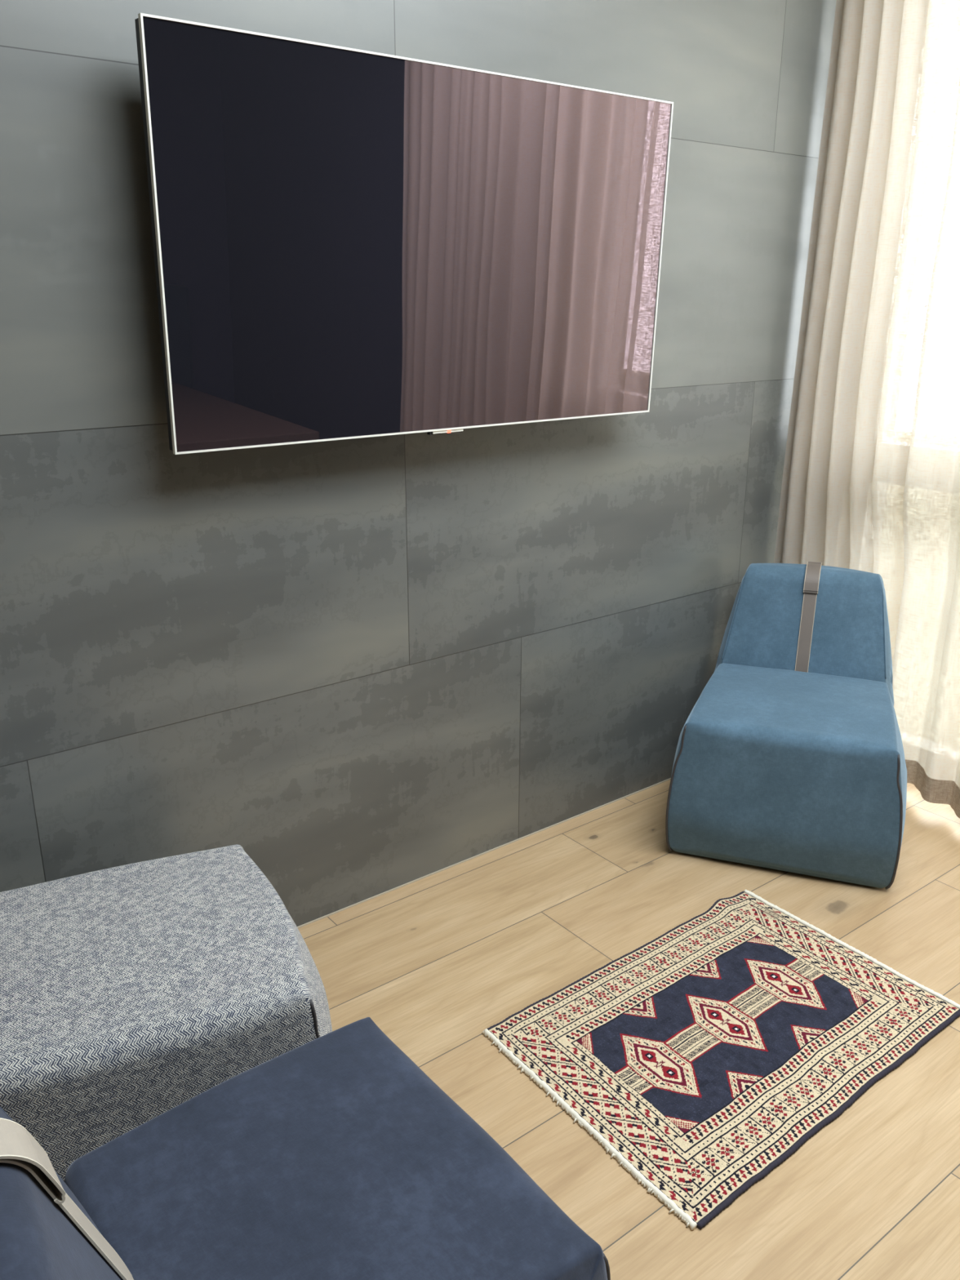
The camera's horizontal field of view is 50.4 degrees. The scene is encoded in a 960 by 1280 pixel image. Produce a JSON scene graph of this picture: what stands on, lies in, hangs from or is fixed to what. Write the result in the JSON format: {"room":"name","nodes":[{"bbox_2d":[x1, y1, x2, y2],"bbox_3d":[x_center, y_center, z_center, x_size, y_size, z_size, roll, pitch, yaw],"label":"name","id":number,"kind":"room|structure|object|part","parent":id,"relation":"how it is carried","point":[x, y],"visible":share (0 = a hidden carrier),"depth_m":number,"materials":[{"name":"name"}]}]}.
{"room":"living room","nodes":[
{"label":"living room","id":0,"kind":"room"},
{"bbox_2d":[0,0,836,926],"bbox_3d":[-1.105,-0.386,1.614,5.810,2.740,0.200,-14,23,-36],"label":"wall","id":1,"kind":"structure","parent":0,"point":[364,668],"depth_m":2.26,"materials":[{"name":"grey tile"}]},
{"bbox_2d":[134,13,673,454],"bbox_3d":[-0.083,-0.779,2.095,1.220,0.694,0.118,-14,23,-36],"label":"television","id":2,"kind":"object","parent":1,"relation":"attached to","point":[348,243],"visible":1,"depth_m":1.96,"materials":[{"name":"black glass"}]},
{"bbox_2d":[297,777,671,928],"bbox_3d":[-1.064,0.829,1.918,5.360,0.004,0.003,-14,23,-36],"label":"trim","id":3,"kind":"structure","parent":1,"relation":"attached to","point":[669,779],"depth_m":2.68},
{"bbox_2d":[297,780,959,1279],"bbox_3d":[0.364,1.458,0.229,5.810,0.120,4.600,-14,23,-36],"label":"floor","id":4,"kind":"structure","parent":0,"point":[439,960],"depth_m":2.13,"materials":[{"name":"brown wood"}]},
{"bbox_2d":[0,844,332,1181],"bbox_3d":[-0.589,0.680,1.730,0.656,0.407,0.530,-8,20,-23],"label":"ottoman","id":5,"kind":"object","parent":4,"relation":"on","point":[130,993],"visible":0.63,"depth_m":1.56,"materials":[{"name":"grey fabric"}]},
{"bbox_2d":[0,1017,610,1279],"bbox_3d":[-0.266,0.724,1.159,0.677,0.683,0.589,-14,23,-36],"label":"lounge chair","id":6,"kind":"object","parent":4,"relation":"on","point":[335,1156],"visible":1,"depth_m":1.19,"materials":[{"name":"blue fabric"}]},
{"bbox_3d":[-0.430,0.769,1.040,0.243,0.673,0.511,-14,23,-36],"label":"backrest","id":7,"kind":"part","parent":6,"relation":"part of","materials":[{"name":"blue fabric"}]},
{"bbox_2d":[481,889,959,1230],"bbox_3d":[0.500,0.773,2.071,0.883,0.018,0.588,-14,23,-36],"label":"rug","id":8,"kind":"object","parent":4,"relation":"on","point":[701,1057],"visible":1,"depth_m":2.01,"materials":[{"name":"fabric"}]},
{"bbox_2d":[665,561,906,888],"bbox_3d":[0.866,0.184,2.784,0.595,0.684,0.682,7,20,19],"label":"lounge chair","id":9,"kind":"object","parent":4,"relation":"on","point":[790,756],"visible":1,"depth_m":2.59,"materials":[{"name":"blue fabric"}]},
{"bbox_3d":[0.830,0.345,2.740,0.588,0.406,0.477,7,20,19],"label":"seat","id":10,"kind":"part","parent":9,"relation":"part of","materials":[{"name":"blue fabric"}]},
{"bbox_3d":[0.936,0.127,2.971,0.511,0.674,0.244,7,20,19],"label":"backrest","id":11,"kind":"part","parent":9,"relation":"part of","materials":[{"name":"blue fabric"}]},
{"bbox_3d":[0.306,-1.181,-0.567,5.810,0.150,4.800,-14,23,-36],"label":"ceiling","id":12,"kind":"structure","parent":0,"visible":0},
{"bbox_2d":[773,0,959,818],"bbox_3d":[1.669,-0.623,2.115,0.189,2.590,2.310,-14,23,-36],"label":"curtain","id":13,"kind":"object","parent":12,"relation":"hanging from","point":[871,478],"visible":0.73,"depth_m":2.77,"materials":[{"name":"fabric"}]}
]}

